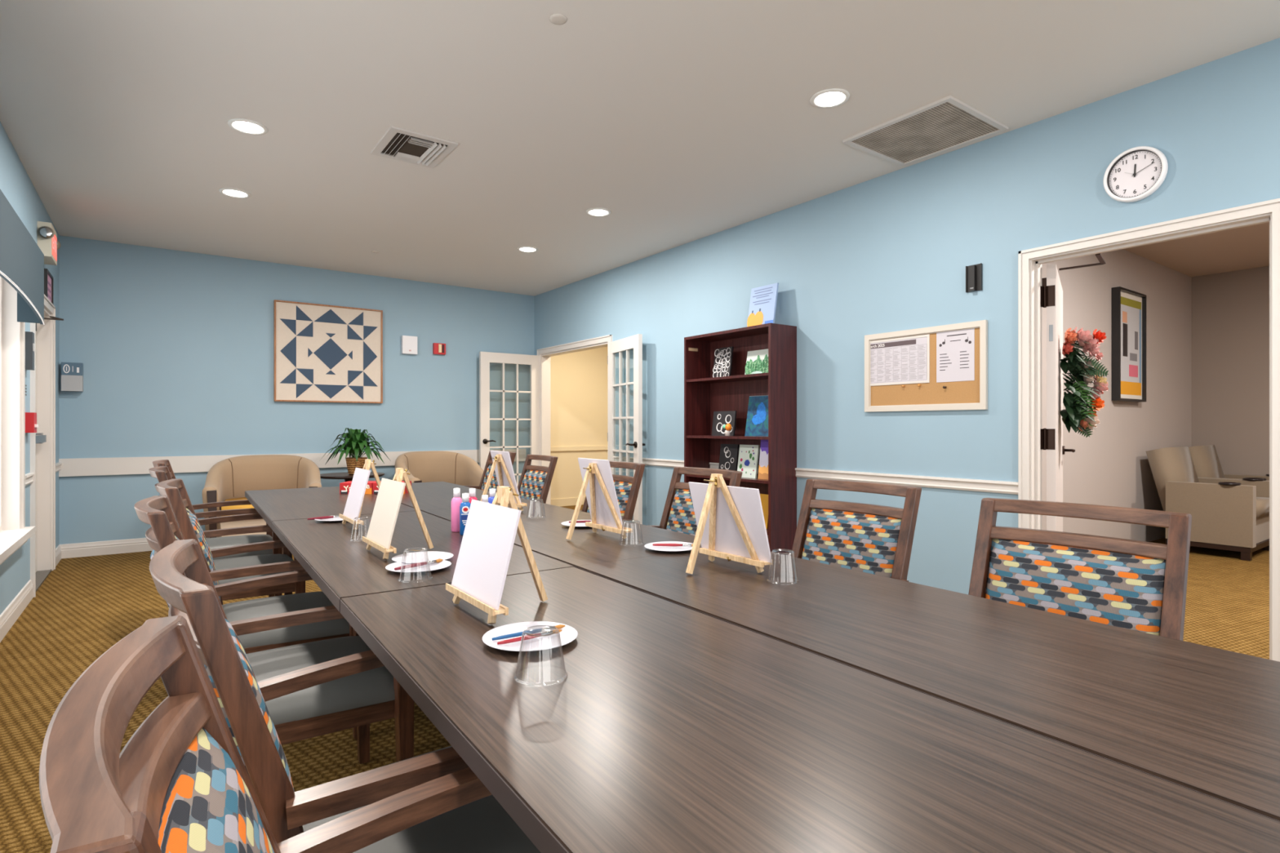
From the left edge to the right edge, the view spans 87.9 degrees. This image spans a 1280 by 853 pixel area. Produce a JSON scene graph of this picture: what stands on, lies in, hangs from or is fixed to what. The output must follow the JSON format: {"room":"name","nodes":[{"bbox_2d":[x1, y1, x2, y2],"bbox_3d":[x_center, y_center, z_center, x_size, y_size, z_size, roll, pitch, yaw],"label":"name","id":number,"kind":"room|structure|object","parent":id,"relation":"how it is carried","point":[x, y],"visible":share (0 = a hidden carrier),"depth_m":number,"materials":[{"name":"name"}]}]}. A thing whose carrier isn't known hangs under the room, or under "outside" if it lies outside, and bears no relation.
{"room":"activity room","nodes":[
{"label":"activity room","id":0,"kind":"room"},
{"bbox_2d":[0,121,59,614],"bbox_3d":[-2.069,-0.255,1.575,0.120,2.789,10.180,0,0,-36],"label":"wall","id":1,"kind":"structure","parent":0,"point":[15,184],"depth_m":4.30,"materials":[{"name":"blue paint"}]},
{"bbox_2d":[0,579,33,642],"bbox_3d":[-1.538,1.079,0.959,0.016,0.122,8.560,0,0,-36],"label":"baseboard","id":2,"kind":"structure","parent":1,"relation":"attached to","point":[14,610],"depth_m":3.89,"materials":[{"name":"white paint"}]},
{"bbox_2d":[0,275,35,564],"bbox_3d":[-3.252,-0.163,3.262,0.185,1.755,2.160,0,0,-36],"label":"window","id":3,"kind":"structure","parent":1,"relation":"in","point":[14,533],"depth_m":4.04,"materials":[{"name":"white paint"}]},
{"bbox_2d":[0,189,44,324],"bbox_3d":[-3.130,-0.843,3.246,0.125,0.434,2.032,0,0,-36],"label":"window valance","id":4,"kind":"object","parent":1,"relation":"attached to","point":[21,259],"visible":1,"depth_m":3.47,"materials":[{"name":"blue fabric"}]},
{"bbox_2d":[25,331,34,370],"bbox_3d":[-3.923,-0.485,4.270,0.043,0.240,0.080,0,0,-36],"label":"wall phone","id":5,"kind":"object","parent":1,"relation":"attached to","point":[29,336],"visible":0.89,"depth_m":4.24,"materials":[{"name":"grey plastic"}]},
{"bbox_2d":[25,412,38,432],"bbox_3d":[-3.942,-0.025,4.306,0.056,0.130,0.120,0,0,-36],"label":"station","id":6,"kind":"object","parent":1,"relation":"attached to","point":[31,425],"visible":0.93,"depth_m":4.26,"materials":[{"name":"red plastic"}]},
{"bbox_2d":[30,294,55,597],"bbox_3d":[-4.368,0.092,4.868,0.026,2.095,1.080,0,0,-36],"label":"trim","id":7,"kind":"structure","parent":1,"relation":"attached to","point":[51,308],"depth_m":5.21,"materials":[{"name":"white paint"}]},
{"bbox_2d":[37,221,60,265],"bbox_3d":[-4.308,-1.330,4.843,0.094,0.240,0.392,0,0,-36],"label":"exit sign","id":8,"kind":"object","parent":1,"relation":"attached to","point":[48,243],"visible":0.99,"depth_m":4.72,"materials":[{"name":"beige plastic"}]},
{"bbox_2d":[44,268,53,305],"bbox_3d":[-4.543,-1.060,5.105,0.020,0.240,0.360,0,0,-36],"label":"framed notice","id":9,"kind":"object","parent":1,"relation":"attached to","point":[48,277],"visible":0.88,"depth_m":5.10,"materials":[{"name":"black plastic"}]},
{"bbox_2d":[35,307,63,572],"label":"door","id":10,"kind":"structure","parent":1,"relation":"attached to","point":[43,331],"depth_m":5.21,"materials":[{"name":"white paint"}]},
{"bbox_2d":[59,235,534,544],"bbox_3d":[-3.207,-0.255,7.112,4.780,2.789,0.120,0,0,-36],"label":"wall","id":11,"kind":"structure","parent":0,"point":[175,348],"depth_m":6.43,"materials":[{"name":"blue paint"}]},
{"bbox_2d":[61,362,83,391],"bbox_3d":[-4.910,-0.427,5.747,0.140,0.245,0.090,0,0,-36],"label":"dispenser","id":12,"kind":"object","parent":11,"relation":"attached to","point":[72,373],"visible":1,"depth_m":5.71,"materials":[{"name":"grey plastic"}]},
{"bbox_2d":[60,537,207,558],"bbox_3d":[-3.167,1.079,7.057,4.540,0.122,0.016,0,0,-36],"label":"baseboard","id":13,"kind":"structure","parent":11,"relation":"attached to","point":[140,544],"depth_m":5.90,"materials":[{"name":"white paint"}]},
{"bbox_2d":[58,448,525,476],"bbox_3d":[-3.216,0.355,7.013,4.410,0.154,0.030,0,0,-36],"label":"trim","id":14,"kind":"structure","parent":11,"relation":"attached to","point":[193,464],"depth_m":6.22,"materials":[{"name":"white paint"}]},
{"bbox_2d":[273,299,382,403],"bbox_3d":[-3.251,-0.762,6.978,1.046,1.016,0.045,0,0,-36],"label":"picture","id":15,"kind":"object","parent":11,"relation":"attached to","point":[322,353],"visible":1,"depth_m":6.95,"materials":[{"name":"beige fabric"}]},
{"bbox_2d":[401,335,417,355],"bbox_3d":[-2.587,-0.913,7.455,0.164,0.200,0.053,0,0,-36],"label":"box","id":16,"kind":"object","parent":11,"relation":"attached to","point":[409,344],"visible":1,"depth_m":7.43,"materials":[{"name":"white plastic"}]},
{"bbox_2d":[345,457,367,474],"bbox_3d":[-2.827,0.392,6.622,0.204,0.165,0.204,0,0,-36],"label":"wicker basket","id":17,"kind":"object","parent":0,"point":[352,464],"depth_m":6.55,"materials":[{"name":"brown wicker"}]},
{"bbox_2d":[550,346,608,499],"bbox_3d":[-0.533,-0.160,9.991,2.930,2.600,0.100,0,0,-36],"label":"wall","id":18,"kind":"structure","parent":0,"point":[579,380],"depth_m":9.65,"materials":[{"name":"beige paint"}]},
{"bbox_2d":[550,445,608,451],"bbox_3d":[-0.537,0.320,9.911,2.830,0.060,0.025,0,0,-36],"label":"trim","id":19,"kind":"structure","parent":18,"relation":"attached to","point":[596,447],"depth_m":9.64,"materials":[{"name":"beige paint"}]},
{"bbox_2d":[0,504,1269,852],"bbox_3d":[1.690,1.190,4.858,10.260,0.100,11.320,0,0,-36],"label":"floor","id":20,"kind":"structure","parent":0,"point":[85,606],"depth_m":3.46,"materials":[{"name":"carpet"}]},
{"bbox_2d":[152,459,282,597],"bbox_3d":[-2.495,0.669,3.929,0.625,0.942,0.560,0,0,-33],"label":"dining chair","id":21,"kind":"object","parent":20,"relation":"on","point":[225,541],"visible":0.3,"depth_m":3.86,"materials":[{"name":"brown wood"}]},
{"bbox_2d":[148,466,305,600],"bbox_3d":[-2.036,0.669,3.279,0.625,0.942,0.560,0,0,-34],"label":"dining chair","id":22,"kind":"object","parent":20,"relation":"on","point":[162,473],"visible":0.23,"depth_m":3.21,"materials":[{"name":"brown wood"}]},
{"bbox_2d":[156,478,357,739],"bbox_3d":[-1.415,0.669,2.476,0.625,0.942,0.560,0,0,-33],"label":"dining chair","id":23,"kind":"object","parent":20,"relation":"on","point":[175,490],"visible":0.45,"depth_m":2.36,"materials":[{"name":"brown wood"}]},
{"bbox_2d":[201,454,321,537],"bbox_3d":[-3.454,0.709,6.125,0.910,0.868,0.818,0,0,-28],"label":"tub chair","id":24,"kind":"object","parent":20,"relation":"on","point":[228,479],"visible":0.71,"depth_m":6.25,"materials":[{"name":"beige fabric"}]},
{"bbox_2d":[221,497,254,516],"bbox_3d":[-3.422,0.730,6.064,0.630,0.130,0.645,0,0,-28],"label":"seat cushion","id":25,"kind":"object","parent":24,"relation":"on","point":[224,499],"depth_m":5.73,"materials":[{"name":"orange fabric"}]},
{"bbox_2d":[39,615,492,852],"bbox_3d":[-0.153,0.669,0.643,0.625,0.942,0.560,0,0,-32],"label":"dining chair","id":26,"kind":"object","parent":20,"relation":"on","point":[181,783],"visible":0.9,"depth_m":0.56,"materials":[{"name":"brown wood"}]},
{"bbox_2d":[133,495,413,764],"bbox_3d":[-1.034,0.669,1.875,0.625,0.942,0.560,0,0,-35],"label":"dining chair","id":27,"kind":"object","parent":20,"relation":"on","point":[358,700],"visible":0.38,"depth_m":1.80,"materials":[{"name":"brown wood"}]},
{"bbox_2d":[244,486,414,528],"bbox_3d":[-1.752,0.770,3.648,0.622,0.740,1.595,0,0,-34],"label":"conference table","id":28,"kind":"object","parent":20,"relation":"on","point":[277,504],"visible":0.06,"depth_m":3.46,"materials":[{"name":"laminate"}]},
{"bbox_2d":[149,538,540,852],"bbox_3d":[-0.453,0.669,1.139,0.625,0.942,0.560,0,0,-36],"label":"dining chair","id":29,"kind":"object","parent":20,"relation":"on","point":[482,825],"visible":0.58,"depth_m":0.90,"materials":[{"name":"brown wood"}]},
{"bbox_2d":[320,471,384,481],"bbox_3d":[-2.895,0.807,6.647,0.630,0.665,0.630,0,0,-36],"label":"side table","id":30,"kind":"object","parent":20,"relation":"on","point":[345,476],"visible":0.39,"depth_m":6.44,"materials":[{"name":"black wood"}]},
{"bbox_2d":[323,427,390,474],"bbox_3d":[-2.837,0.244,6.627,0.612,0.461,0.610,0,0,-8],"label":"potted plant","id":31,"kind":"object","parent":30,"relation":"on","point":[355,441],"visible":0.98,"depth_m":6.54,"materials":[{"name":"green plant"}]},
{"bbox_2d":[271,511,573,612],"bbox_3d":[-0.873,0.770,2.356,0.622,0.740,1.520,0,0,-34],"label":"conference table","id":32,"kind":"object","parent":20,"relation":"on","point":[342,567],"visible":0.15,"depth_m":2.09,"materials":[{"name":"laminate"}]},
{"bbox_2d":[338,459,380,530],"bbox_3d":[-1.082,0.266,2.674,0.188,0.267,0.264,0,0,-36],"label":"easel","id":33,"kind":"object","parent":32,"relation":"on","point":[368,464],"visible":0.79,"depth_m":2.66,"materials":[{"name":"brown wood"}]},
{"bbox_2d":[342,467,370,521],"bbox_3d":[-1.127,0.267,2.641,0.055,0.195,0.220,0,0,-36],"label":"canvas","id":34,"kind":"object","parent":33,"relation":"on","point":[361,476],"visible":0.86,"depth_m":2.63,"materials":[{"name":"white fabric"}]},
{"bbox_2d":[362,467,433,559],"bbox_3d":[-0.751,0.266,2.111,0.188,0.267,0.264,0,0,-36],"label":"easel","id":35,"kind":"object","parent":32,"relation":"on","point":[400,475],"visible":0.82,"depth_m":2.12,"materials":[{"name":"brown wood"}]},
{"bbox_2d":[366,477,405,549],"bbox_3d":[-0.797,0.267,2.078,0.055,0.195,0.245,0,0,-36],"label":"canvas","id":36,"kind":"object","parent":35,"relation":"on","point":[389,496],"visible":0.93,"depth_m":2.06,"materials":[{"name":"beige fabric"}]},
{"bbox_2d":[385,559,451,573],"bbox_3d":[-0.620,0.393,1.863,0.176,0.010,0.176,0,0,-36],"label":"plate","id":37,"kind":"object","parent":32,"relation":"on","point":[443,564],"visible":0.82,"depth_m":1.87,"materials":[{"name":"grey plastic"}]},
{"bbox_2d":[391,551,453,563],"bbox_3d":[-0.647,0.393,1.983,0.176,0.010,0.176,0,0,-36],"label":"plate","id":38,"kind":"object","parent":32,"relation":"on","point":[431,554],"visible":0.7,"depth_m":2.01,"materials":[{"name":"grey plastic"}]},
{"bbox_2d":[451,488,462,532],"bbox_3d":[-0.698,0.317,2.530,0.042,0.166,0.042,0,0,-36],"label":"paint bottle","id":39,"kind":"object","parent":32,"relation":"on","point":[456,500],"visible":0.9,"depth_m":2.51,"materials":[{"name":"pink plastic"}]},
{"bbox_2d":[459,493,471,535],"bbox_3d":[-0.644,0.323,2.454,0.042,0.154,0.044,0,0,-15],"label":"paint bottle","id":40,"kind":"object","parent":32,"relation":"on","point":[464,506],"visible":0.75,"depth_m":2.44,"materials":[{"name":"blue plastic"}]},
{"bbox_2d":[395,450,484,485],"bbox_3d":[-2.161,0.709,7.150,0.910,0.868,0.818,0,0,-40],"label":"tub chair","id":41,"kind":"object","parent":20,"relation":"on","point":[450,467],"visible":0.49,"depth_m":7.39,"materials":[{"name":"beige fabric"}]},
{"bbox_2d":[374,481,536,511],"bbox_3d":[-1.235,0.770,4.000,0.613,0.740,1.600,0,0,-34],"label":"conference table","id":42,"kind":"object","parent":20,"relation":"on","point":[433,495],"visible":0.05,"depth_m":3.88,"materials":[{"name":"laminate"}]},
{"bbox_2d":[464,450,515,493],"bbox_3d":[-1.304,0.669,5.102,0.625,0.942,0.560,0,0,-35],"label":"dining chair","id":43,"kind":"object","parent":20,"relation":"on","point":[494,483],"visible":0.2,"depth_m":5.29,"materials":[{"name":"brown wood"}]},
{"bbox_2d":[517,454,558,503],"bbox_3d":[-0.891,0.669,4.381,0.625,0.942,0.560,0,0,-32],"label":"dining chair","id":44,"kind":"object","parent":20,"relation":"on","point":[535,482],"visible":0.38,"depth_m":4.45,"materials":[{"name":"multicoloured fabric"}]},
{"bbox_2d":[422,502,701,568],"bbox_3d":[-0.356,0.770,2.708,0.613,0.740,1.525,0,0,-34],"label":"conference table","id":45,"kind":"object","parent":20,"relation":"on","point":[546,535],"visible":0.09,"depth_m":2.38,"materials":[{"name":"laminate"}]},
{"bbox_2d":[480,453,527,511],"bbox_3d":[-0.678,0.266,3.140,0.188,0.267,0.264,0,0,-36],"label":"easel","id":46,"kind":"object","parent":45,"relation":"on","point":[498,459],"visible":0.58,"depth_m":3.12,"materials":[{"name":"brown wood"}]},
{"bbox_2d":[489,450,521,503],"bbox_3d":[-0.644,0.240,3.178,0.068,0.247,0.205,0,0,-36],"label":"canvas","id":47,"kind":"object","parent":46,"relation":"on","point":[505,455],"visible":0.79,"depth_m":3.13,"materials":[{"name":"grey fabric"}]},
{"bbox_2d":[565,462,632,539],"bbox_3d":[-0.179,0.266,2.378,0.188,0.267,0.264,0,0,-36],"label":"easel","id":48,"kind":"object","parent":45,"relation":"on","point":[592,468],"visible":0.98,"depth_m":2.36,"materials":[{"name":"brown wood"}]},
{"bbox_2d":[577,457,623,528],"bbox_3d":[-0.145,0.240,2.415,0.068,0.247,0.205,0,0,-36],"label":"canvas","id":49,"kind":"object","parent":48,"relation":"on","point":[604,516],"visible":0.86,"depth_m":2.40,"materials":[{"name":"grey fabric"}]},
{"bbox_2d":[644,541,692,551],"bbox_3d":[0.102,0.393,2.162,0.176,0.010,0.176,0,0,-36],"label":"plate","id":50,"kind":"object","parent":45,"relation":"on","point":[664,548],"visible":0.76,"depth_m":2.17,"materials":[{"name":"white ceramic"}]},
{"bbox_2d":[579,461,645,521],"bbox_3d":[-0.330,0.669,3.541,0.625,0.942,0.560,0,0,-36],"label":"dining chair","id":51,"kind":"object","parent":20,"relation":"on","point":[627,487],"visible":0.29,"depth_m":3.52,"materials":[{"name":"multicoloured fabric"}]},
{"bbox_2d":[646,466,742,535],"bbox_3d":[0.093,0.669,2.948,0.625,0.942,0.560,0,0,-35],"label":"dining chair","id":52,"kind":"object","parent":20,"relation":"on","point":[678,515],"visible":0.25,"depth_m":3.14,"materials":[{"name":"multicoloured fabric"}]},
{"bbox_2d":[684,323,796,556],"bbox_3d":[0.768,0.198,5.252,0.280,1.885,0.970,0,0,-36],"label":"bookcase","id":53,"kind":"object","parent":20,"relation":"on","point":[704,394],"visible":0.59,"depth_m":5.23,"materials":[{"name":"brown wood"}]},
{"bbox_2d":[712,346,733,377],"bbox_3d":[0.673,-0.516,5.415,0.050,0.254,0.206,0,0,-36],"label":"painting","id":54,"kind":"object","parent":53,"relation":"on","point":[723,356],"visible":0.94,"depth_m":5.40,"materials":[{"name":"black paint"}]},
{"bbox_2d":[711,410,736,435],"bbox_3d":[0.678,-0.024,5.365,0.038,0.200,0.255,0,0,-36],"label":"painting","id":55,"kind":"object","parent":53,"relation":"on","point":[720,419],"visible":0.82,"depth_m":5.37,"materials":[{"name":"black paint"}]},
{"bbox_2d":[718,444,739,471],"bbox_3d":[0.712,0.269,5.341,0.045,0.255,0.200,0,0,-36],"label":"painting","id":56,"kind":"object","parent":53,"relation":"on","point":[729,453],"visible":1,"depth_m":5.33,"materials":[{"name":"black paint"}]},
{"bbox_2d":[737,444,759,478],"bbox_3d":[0.835,0.269,5.133,0.049,0.254,0.200,0,0,-36],"label":"painting","id":57,"kind":"object","parent":53,"relation":"on","point":[748,460],"visible":1,"depth_m":5.12,"materials":[{"name":"white paper"}]},
{"bbox_2d":[744,395,768,436],"bbox_3d":[0.921,-0.080,5.085,0.064,0.313,0.270,0,0,-36],"label":"painting","id":58,"kind":"object","parent":53,"relation":"on","point":[757,422],"visible":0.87,"depth_m":5.10,"materials":[{"name":"blue paint"}]},
{"bbox_2d":[744,348,768,374],"bbox_3d":[0.908,-0.488,5.090,0.050,0.199,0.264,0,0,-36],"label":"painting","id":59,"kind":"object","parent":53,"relation":"on","point":[757,362],"visible":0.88,"depth_m":5.09,"materials":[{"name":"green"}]},
{"bbox_2d":[746,282,778,326],"bbox_3d":[0.933,-0.910,5.071,0.067,0.333,0.274,0,0,-36],"label":"card","id":60,"kind":"object","parent":53,"relation":"on","point":[763,300],"visible":0.88,"depth_m":5.06,"materials":[{"name":"blue"}]},
{"bbox_2d":[757,439,768,479],"bbox_3d":[0.963,0.246,4.942,0.048,0.300,0.190,0,0,-36],"label":"painting","id":61,"kind":"object","parent":53,"relation":"on","point":[763,459],"visible":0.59,"depth_m":4.98,"materials":[{"name":"multicoloured"}]},
{"bbox_2d":[340,566,1279,852],"bbox_3d":[-0.021,0.770,1.104,0.616,0.740,1.498,0,0,-34],"label":"conference table","id":62,"kind":"object","parent":20,"relation":"on","point":[670,727],"visible":0.89,"depth_m":0.82,"materials":[{"name":"laminate"}]},
{"bbox_2d":[445,485,547,623],"bbox_3d":[-0.290,0.266,1.464,0.188,0.267,0.264,0,0,-36],"label":"easel","id":63,"kind":"object","parent":62,"relation":"on","point":[504,495],"visible":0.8,"depth_m":1.46,"materials":[{"name":"brown wood"}]},
{"bbox_2d":[451,499,521,610],"bbox_3d":[-0.336,0.267,1.431,0.055,0.195,0.250,0,0,-36],"label":"canvas","id":64,"kind":"object","parent":63,"relation":"on","point":[485,553],"visible":0.93,"depth_m":1.41,"materials":[{"name":"grey fabric"}]},
{"bbox_2d":[482,621,577,651],"bbox_3d":[-0.204,0.393,1.238,0.176,0.010,0.176,0,0,-36],"label":"plate","id":65,"kind":"object","parent":62,"relation":"on","point":[568,633],"visible":0.8,"depth_m":1.24,"materials":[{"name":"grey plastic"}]},
{"bbox_2d":[491,624,565,640],"bbox_3d":[-0.207,0.387,1.249,0.148,0.008,0.008,0,0,-34],"label":"brush","id":66,"kind":"object","parent":65,"relation":"on","point":[559,626],"visible":0.94,"depth_m":1.24,"materials":[{"name":"blue plastic"}]},
{"bbox_2d":[514,625,567,680],"bbox_3d":[-0.158,0.362,1.061,0.085,0.074,0.085,0,0,-36],"label":"plastic cup","id":67,"kind":"object","parent":62,"relation":"on","point":[553,632],"visible":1,"depth_m":1.05,"materials":[{"name":"clear plastic"}]},
{"bbox_2d":[791,478,921,582],"bbox_3d":[0.560,0.669,2.182,0.625,0.942,0.560,0,0,-36],"label":"dining chair","id":68,"kind":"object","parent":20,"relation":"on","point":[868,538],"visible":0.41,"depth_m":2.27,"materials":[{"name":"multicoloured fabric"}]},
{"bbox_2d":[577,551,1279,822],"bbox_3d":[0.497,0.770,1.456,0.613,0.740,1.503,0,0,-34],"label":"conference table","id":69,"kind":"object","parent":20,"relation":"on","point":[1205,720],"visible":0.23,"depth_m":1.12,"materials":[{"name":"laminate"}]},
{"bbox_2d":[685,473,772,573],"bbox_3d":[0.203,0.266,1.840,0.188,0.267,0.264,0,0,-36],"label":"easel","id":70,"kind":"object","parent":69,"relation":"on","point":[717,480],"visible":0.97,"depth_m":1.82,"materials":[{"name":"brown wood"}]},
{"bbox_2d":[688,481,772,563],"bbox_3d":[0.249,0.264,1.873,0.056,0.200,0.280,0,0,-36],"label":"canvas","id":71,"kind":"object","parent":70,"relation":"on","point":[728,538],"visible":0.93,"depth_m":1.85,"materials":[{"name":"grey fabric"}]},
{"bbox_2d":[968,497,1191,640],"bbox_3d":[0.895,0.669,1.505,0.625,0.942,0.560,0,0,-39],"label":"dining chair","id":72,"kind":"object","parent":20,"relation":"on","point":[1136,585],"visible":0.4,"depth_m":1.61,"materials":[{"name":"multicoloured fabric"}]},
{"bbox_2d":[1146,446,1269,560],"bbox_3d":[5.284,0.668,6.170,0.920,0.944,0.783,0,0,-36],"label":"lounge chair","id":73,"kind":"object","parent":20,"relation":"on","point":[1227,514],"visible":0.98,"depth_m":5.88,"materials":[{"name":"beige fabric"}]},
{"bbox_2d":[1146,446,1199,511],"bbox_3d":[5.142,0.506,6.365,0.640,0.621,0.300,0,0,-36],"label":"cushion","id":74,"kind":"object","parent":73,"relation":"on","point":[1166,464],"depth_m":6.23,"materials":[{"name":"beige fabric"}]},
{"bbox_2d":[1256,497,1269,517],"bbox_3d":[5.360,0.715,6.063,0.647,0.130,0.520,0,0,-36],"label":"seat cushion","id":75,"kind":"object","parent":73,"relation":"on","point":[1262,503],"depth_m":5.82,"materials":[{"name":"beige fabric"}]},
{"bbox_2d":[1188,444,1269,480],"bbox_3d":[5.980,0.668,6.675,0.920,0.944,0.783,0,0,-36],"label":"lounge chair","id":76,"kind":"object","parent":20,"relation":"on","point":[1206,460],"visible":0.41,"depth_m":6.77,"materials":[{"name":"beige fabric"}]},
{"bbox_2d":[1188,444,1225,478],"bbox_3d":[5.838,0.506,6.870,0.640,0.621,0.300,0,0,-36],"label":"cushion","id":77,"kind":"object","parent":76,"relation":"on","point":[1206,460],"depth_m":6.77,"materials":[{"name":"beige fabric"}]},
{"bbox_2d":[0,0,1279,296],"bbox_3d":[1.986,-1.699,4.517,10.140,0.100,10.420,0,0,-36],"label":"ceiling","id":78,"kind":"structure","parent":0,"point":[685,121],"depth_m":3.42,"materials":[{"name":"white paint"}]},
{"bbox_2d":[226,118,268,134],"bbox_3d":[-2.154,-1.645,3.651,0.194,0.009,0.194,0,0,-36],"label":"recessed light","id":79,"kind":"object","parent":78,"relation":"in","point":[242,125],"visible":1,"depth_m":3.64,"materials":[{"name":"white"}]},
{"bbox_2d":[370,125,458,168],"bbox_3d":[-1.340,-1.637,3.933,0.380,0.024,0.440,0,0,-36],"label":"ceiling vent","id":80,"kind":"object","parent":78,"relation":"in","point":[397,144],"visible":1,"depth_m":3.91,"materials":[{"name":"white metal"}]},
{"bbox_2d":[809,88,849,108],"bbox_3d":[0.953,-1.645,3.335,0.194,0.009,0.194,0,0,-36],"label":"recessed light","id":81,"kind":"object","parent":78,"relation":"in","point":[832,97],"visible":1,"depth_m":3.32,"materials":[{"name":"white"}]},
{"bbox_2d":[842,95,1008,166],"bbox_3d":[1.598,-1.642,3.741,0.600,0.014,0.640,0,0,-36],"label":"ceiling vent","id":82,"kind":"object","parent":78,"relation":"in","point":[947,123],"visible":1,"depth_m":3.70,"materials":[{"name":"grey metal"}]},
{"bbox_2d":[534,37,1279,594],"bbox_3d":[1.703,-0.255,4.311,0.120,2.789,10.180,0,0,-36],"label":"wall","id":83,"kind":"structure","parent":0,"point":[890,252],"depth_m":4.10,"materials":[{"name":"blue paint"}]},
{"bbox_2d":[479,351,539,485],"bbox_3d":[-1.568,0.124,8.042,0.776,2.008,0.172,0,0,-36],"label":"door","id":84,"kind":"structure","parent":83,"relation":"in","point":[485,357],"depth_m":7.98,"materials":[{"name":"white paint"}]},
{"bbox_2d":[537,334,612,504],"bbox_3d":[-0.728,0.122,7.663,0.124,2.035,1.540,0,0,-36],"label":"trim","id":85,"kind":"structure","parent":83,"relation":"attached to","point":[545,357],"depth_m":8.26,"materials":[{"name":"white paint"}]},
{"bbox_2d":[607,333,644,524],"bbox_3d":[-0.159,0.124,6.668,0.172,2.008,0.756,0,0,-25],"label":"door","id":86,"kind":"structure","parent":83,"relation":"in","point":[633,342],"depth_m":6.57,"materials":[{"name":"white paint"}]},
{"bbox_2d":[613,456,1017,494],"bbox_3d":[0.900,0.341,5.295,0.024,0.068,4.045,0,0,-36],"label":"trim","id":87,"kind":"structure","parent":83,"relation":"attached to","point":[965,484],"depth_m":4.27,"materials":[{"name":"white paint"}]},
{"bbox_2d":[864,320,987,412],"bbox_3d":[1.748,-0.354,4.128,0.022,0.512,0.806,0,0,-36],"label":"cork board","id":88,"kind":"object","parent":83,"relation":"attached to","point":[969,394],"visible":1,"depth_m":4.07,"materials":[{"name":"beige"}]},
{"bbox_2d":[869,333,929,386],"bbox_3d":[1.650,-0.419,4.264,0.004,0.298,0.444,0,0,-36],"label":"sheet","id":89,"kind":"object","parent":88,"relation":"attached to","point":[902,360],"visible":1,"depth_m":4.24,"materials":[{"name":"grey paper"}]},
{"bbox_2d":[870,345,925,382],"bbox_3d":[1.650,-0.401,4.265,0.001,0.205,0.396,0,0,-36],"label":"print","id":90,"kind":"object","parent":89,"relation":"attached to","point":[888,363],"depth_m":4.26,"materials":[{"name":"grey paper"}]},
{"bbox_2d":[936,328,974,382],"bbox_3d":[1.876,-0.426,3.955,0.002,0.316,0.232,0,0,-36],"label":"notice sheet","id":91,"kind":"object","parent":88,"relation":"attached to","point":[955,349],"visible":1,"depth_m":3.95,"materials":[{"name":"grey paper"}]},
{"bbox_2d":[939,333,971,370],"bbox_3d":[1.875,-0.443,3.954,0.001,0.208,0.198,0,0,-36],"label":"print","id":92,"kind":"object","parent":91,"relation":"attached to","point":[955,348],"depth_m":3.95,"materials":[{"name":"grey paper"}]},
{"bbox_2d":[965,262,982,293],"bbox_3d":[1.936,-0.864,3.860,0.033,0.154,0.092,0,0,-36],"label":"wall bracket","id":93,"kind":"object","parent":83,"relation":"attached to","point":[973,273],"visible":1,"depth_m":3.85,"materials":[{"name":"black plastic"}]},
{"bbox_2d":[1040,253,1106,531],"bbox_3d":[2.568,0.113,3.937,0.310,2.030,1.003,0,0,35],"label":"door","id":94,"kind":"structure","parent":83,"relation":"in","point":[1051,291],"depth_m":3.67,"materials":[{"name":"grey paint"}]},
{"bbox_2d":[1059,326,1108,437],"bbox_3d":[2.643,-0.261,3.957,0.236,0.658,0.444,0,0,41],"label":"wreath","id":95,"kind":"object","parent":94,"relation":"hanging from","point":[1076,415],"visible":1,"depth_m":3.93,"materials":[{"name":"green plant"}]},
{"bbox_2d":[1102,146,1168,202],"bbox_3d":[2.397,-1.222,3.220,0.037,0.260,0.260,0,0,-36],"label":"wall clock","id":96,"kind":"object","parent":83,"relation":"attached to","point":[1136,173],"visible":1,"depth_m":3.22,"materials":[{"name":"white plastic"}]},
{"bbox_2d":[1017,198,1279,662],"bbox_3d":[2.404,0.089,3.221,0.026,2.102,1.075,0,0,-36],"label":"trim","id":97,"kind":"structure","parent":83,"relation":"attached to","point":[1273,206],"depth_m":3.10,"materials":[{"name":"white paint"}]},
{"bbox_2d":[1041,248,1191,542],"bbox_3d":[3.927,-0.255,5.826,5.260,2.789,0.100,0,0,-36],"label":"wall","id":98,"kind":"structure","parent":0,"point":[1110,466],"depth_m":6.18,"materials":[{"name":"beige paint"}]},
{"bbox_2d":[1111,286,1146,402],"bbox_3d":[4.550,-0.745,6.176,0.660,1.020,0.065,0,0,-36],"label":"framed poster","id":99,"kind":"object","parent":98,"relation":"attached to","point":[1128,307],"visible":1,"depth_m":6.14,"materials":[{"name":"multicoloured paper"}]},
{"bbox_2d":[1191,266,1269,475],"bbox_3d":[7.377,-0.255,5.635,0.100,2.789,4.460,0,0,-36],"label":"wall","id":100,"kind":"structure","parent":0,"point":[1230,310],"depth_m":7.04,"materials":[{"name":"beige paint"}]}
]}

